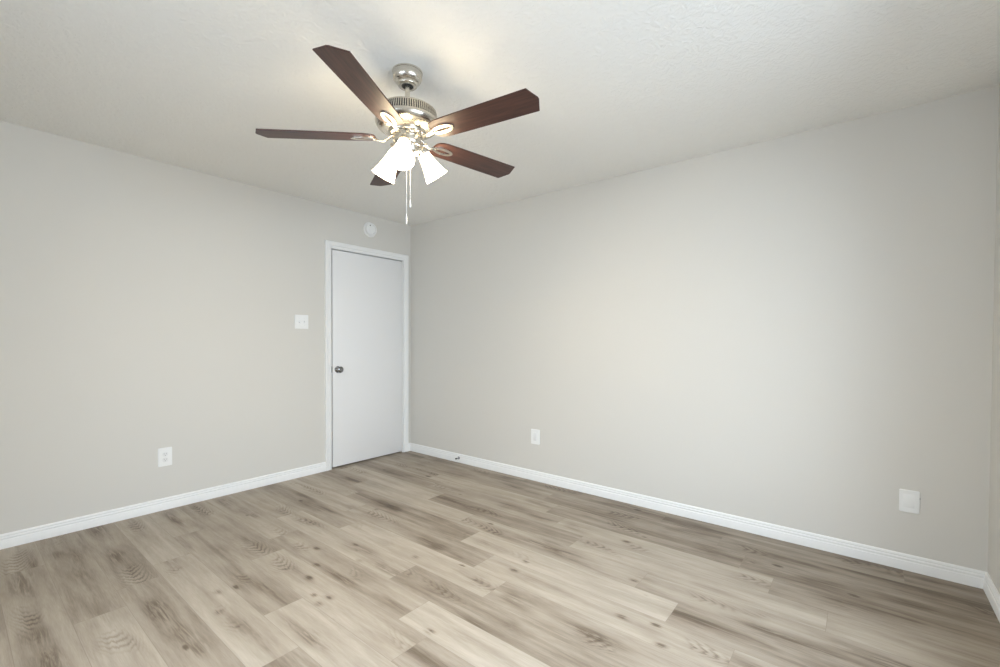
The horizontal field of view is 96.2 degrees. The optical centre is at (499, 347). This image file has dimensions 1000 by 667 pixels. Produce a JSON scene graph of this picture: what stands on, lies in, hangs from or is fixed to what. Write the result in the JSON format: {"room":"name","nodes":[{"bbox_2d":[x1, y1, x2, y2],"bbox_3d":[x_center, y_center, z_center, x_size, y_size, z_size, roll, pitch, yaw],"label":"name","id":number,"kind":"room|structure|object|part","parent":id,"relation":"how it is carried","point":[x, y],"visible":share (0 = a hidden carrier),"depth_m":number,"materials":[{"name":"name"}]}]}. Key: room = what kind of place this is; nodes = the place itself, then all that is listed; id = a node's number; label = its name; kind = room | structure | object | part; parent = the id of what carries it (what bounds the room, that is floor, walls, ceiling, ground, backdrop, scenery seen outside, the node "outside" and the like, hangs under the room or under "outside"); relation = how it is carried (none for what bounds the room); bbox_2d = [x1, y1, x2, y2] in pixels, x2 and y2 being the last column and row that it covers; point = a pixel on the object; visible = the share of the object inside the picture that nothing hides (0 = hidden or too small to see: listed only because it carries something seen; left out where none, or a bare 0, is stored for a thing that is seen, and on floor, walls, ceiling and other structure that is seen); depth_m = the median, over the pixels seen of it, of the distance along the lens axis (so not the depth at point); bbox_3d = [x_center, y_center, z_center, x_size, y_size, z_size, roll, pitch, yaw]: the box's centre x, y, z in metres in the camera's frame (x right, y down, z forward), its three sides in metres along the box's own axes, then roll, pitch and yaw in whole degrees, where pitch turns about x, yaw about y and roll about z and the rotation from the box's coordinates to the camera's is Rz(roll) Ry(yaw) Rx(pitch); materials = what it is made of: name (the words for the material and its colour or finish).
{"room":"empty bedroom","nodes":[
{"label":"empty bedroom","id":0,"kind":"room"},
{"bbox_2d":[0,121,410,533],"bbox_3d":[-2.183,-0.083,3.470,0.110,2.440,3.940,1,1,39],"label":"wall","id":1,"kind":"structure","parent":0,"point":[147,305],"depth_m":3.08,"materials":[{"name":"white paint"}]},
{"bbox_2d":[158,447,171,466],"bbox_3d":[-2.365,0.769,3.170,0.008,0.130,0.083,1,1,39],"label":"wall outlet","id":2,"kind":"object","parent":1,"relation":"attached to","point":[164,454],"visible":1,"depth_m":3.17,"materials":[{"name":"white plastic"}]},
{"bbox_2d":[0,443,409,549],"bbox_3d":[-2.139,1.096,3.451,0.016,0.083,3.720,1,1,39],"label":"baseboard","id":3,"kind":"structure","parent":1,"relation":"attached to","point":[15,538],"depth_m":3.07,"materials":[{"name":"white paint"}]},
{"bbox_2d":[295,315,307,328],"bbox_3d":[-1.731,-0.229,3.925,0.020,0.122,0.122,1,1,39],"label":"light switch","id":4,"kind":"object","parent":1,"relation":"attached to","point":[301,321],"visible":1,"depth_m":3.92,"materials":[{"name":"white plastic"}]},
{"bbox_2d":[331,250,402,466],"bbox_3d":[-1.290,0.098,4.483,0.100,2.026,0.820,1,1,39],"label":"door","id":5,"kind":"structure","parent":1,"relation":"in","point":[366,291],"depth_m":4.45,"materials":[{"name":"white paint"}]},
{"bbox_3d":[-1.500,0.202,4.195,0.061,0.062,0.062,1,1,39],"label":"knob","id":6,"kind":"part","parent":5,"relation":"part of","materials":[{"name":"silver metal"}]},
{"bbox_2d":[325,240,408,470],"bbox_3d":[-1.336,0.067,4.510,0.128,2.112,0.961,1,1,39],"label":"door frame","id":7,"kind":"structure","parent":1,"relation":"attached to","point":[329,245],"depth_m":4.34,"materials":[{"name":"white paint"}]},
{"bbox_2d":[363,222,376,236],"bbox_3d":[-1.278,-1.173,4.447,0.043,0.146,0.146,1,1,39],"label":"smoke detector","id":8,"kind":"object","parent":1,"relation":"attached to","point":[370,230],"visible":1,"depth_m":4.42,"materials":[{"name":"white plastic"}]},
{"bbox_2d":[0,451,999,666],"bbox_3d":[-0.457,1.168,2.113,4.437,0.001,3.812,1,1,39],"label":"floor","id":9,"kind":"structure","parent":0,"point":[410,558],"depth_m":2.17,"materials":[{"name":"beige laminate"}]},
{"bbox_2d":[0,0,999,225],"bbox_3d":[-0.455,-1.322,2.059,4.537,0.100,3.940,1,1,39],"label":"ceiling","id":10,"kind":"structure","parent":0,"point":[622,87],"depth_m":2.10,"materials":[{"name":"white paint"}]},
{"bbox_2d":[255,45,539,223],"bbox_3d":[-0.389,-0.919,2.084,1.251,0.705,1.246,1,1,39],"label":"ceiling fan","id":11,"kind":"object","parent":10,"relation":"hanging from","point":[409,121],"visible":1,"depth_m":1.97,"materials":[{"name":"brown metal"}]},
{"bbox_3d":[-0.825,-0.959,2.023,0.518,0.006,0.135,-1,11,-7],"label":"blade","id":12,"kind":"part","parent":11,"relation":"part of","materials":[{"name":"brown wood"}]},
{"bbox_3d":[-0.502,-0.963,1.680,0.135,0.006,0.518,11,3,10],"label":"blade","id":13,"kind":"part","parent":11,"relation":"part of","materials":[{"name":"brown wood"}]},
{"bbox_3d":[-0.526,-0.868,2.129,0.115,0.124,0.115,40,19,22],"label":"lamp shade","id":14,"kind":"part","parent":11,"relation":"part of","materials":[{"name":"white glass"}]},
{"bbox_3d":[-0.599,-0.967,2.437,0.135,0.006,0.518,-12,5,-25],"label":"blade","id":15,"kind":"part","parent":11,"relation":"part of","materials":[{"name":"brown wood"}]},
{"bbox_3d":[-0.425,-0.865,1.965,0.115,0.124,0.115,0,-35,-2],"label":"lamp shade","id":16,"kind":"part","parent":11,"relation":"part of","materials":[{"name":"white glass"}]},
{"bbox_3d":[-0.425,-0.873,1.970,0.052,0.092,0.052,0,-35,-2],"label":"light bulb","id":17,"kind":"part","parent":11,"relation":"part of","materials":[{"name":"white glass"}]},
{"bbox_3d":[-0.426,-0.751,2.048,0.002,0.296,0.002,1,1,39],"label":"pull chain","id":18,"kind":"part","parent":11,"relation":"part of","materials":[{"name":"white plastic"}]},
{"bbox_2d":[388,97,436,117],"bbox_3d":[-0.427,-1.066,2.073,0.281,0.038,0.281,1,1,39],"label":"vent grille","id":19,"kind":"object","parent":11,"relation":"attached to","point":[407,103],"depth_m":1.95,"materials":[{"name":"silver metal"}]},
{"bbox_3d":[-0.333,-0.867,2.134,0.115,0.124,0.115,-41,21,-24],"label":"lamp shade","id":20,"kind":"part","parent":11,"relation":"part of","materials":[{"name":"white glass"}]},
{"bbox_3d":[-0.136,-0.976,2.349,0.518,0.006,0.135,-2,-8,-43],"label":"blade","id":21,"kind":"part","parent":11,"relation":"part of","materials":[{"name":"brown wood"}]},
{"bbox_3d":[-0.076,-0.974,1.882,0.518,0.006,0.135,-1,-10,29],"label":"blade","id":22,"kind":"part","parent":11,"relation":"part of","materials":[{"name":"brown wood"}]},
{"bbox_2d":[410,85,998,571],"bbox_3d":[0.784,-0.072,3.537,4.427,2.440,0.110,1,1,39],"label":"wall","id":23,"kind":"structure","parent":0,"point":[795,331],"depth_m":2.81,"materials":[{"name":"white paint"}]},
{"bbox_2d":[531,429,539,444],"bbox_3d":[0.303,0.764,3.861,0.088,0.128,0.008,1,1,39],"label":"wall outlet","id":24,"kind":"object","parent":23,"relation":"attached to","point":[535,434],"visible":1,"depth_m":3.85,"materials":[{"name":"white plastic"}]},
{"bbox_2d":[533,433,536,440],"bbox_3d":[0.301,0.764,3.860,0.033,0.067,0.003,1,1,39],"label":"receptacle","id":25,"kind":"object","parent":24,"relation":"attached to","point":[534,434],"depth_m":3.86,"materials":[{"name":"white plastic"}]},
{"bbox_2d":[410,443,985,588],"bbox_3d":[0.697,1.106,3.542,4.317,0.083,0.016,1,1,39],"label":"baseboard","id":26,"kind":"structure","parent":23,"relation":"attached to","point":[920,565],"depth_m":2.83,"materials":[{"name":"white paint"}]},
{"bbox_2d":[899,489,919,513],"bbox_3d":[2.158,0.808,2.365,0.082,0.117,0.010,1,1,39],"label":"wall plate","id":27,"kind":"object","parent":23,"relation":"attached to","point":[909,500],"visible":1,"depth_m":2.36,"materials":[{"name":"white plastic"}]},
{"bbox_2d":[988,84,999,593],"bbox_3d":[1.228,-0.021,0.649,0.110,2.440,3.830,1,1,39],"label":"wall","id":28,"kind":"structure","parent":0,"point":[994,493],"depth_m":2.12,"materials":[{"name":"white paint"}]},
{"bbox_2d":[983,572,999,621],"bbox_3d":[1.209,1.156,0.751,0.016,0.083,3.720,1,1,39],"label":"baseboard","id":29,"kind":"structure","parent":28,"relation":"attached to","point":[989,588],"depth_m":2.06,"materials":[{"name":"white paint"}]}
]}

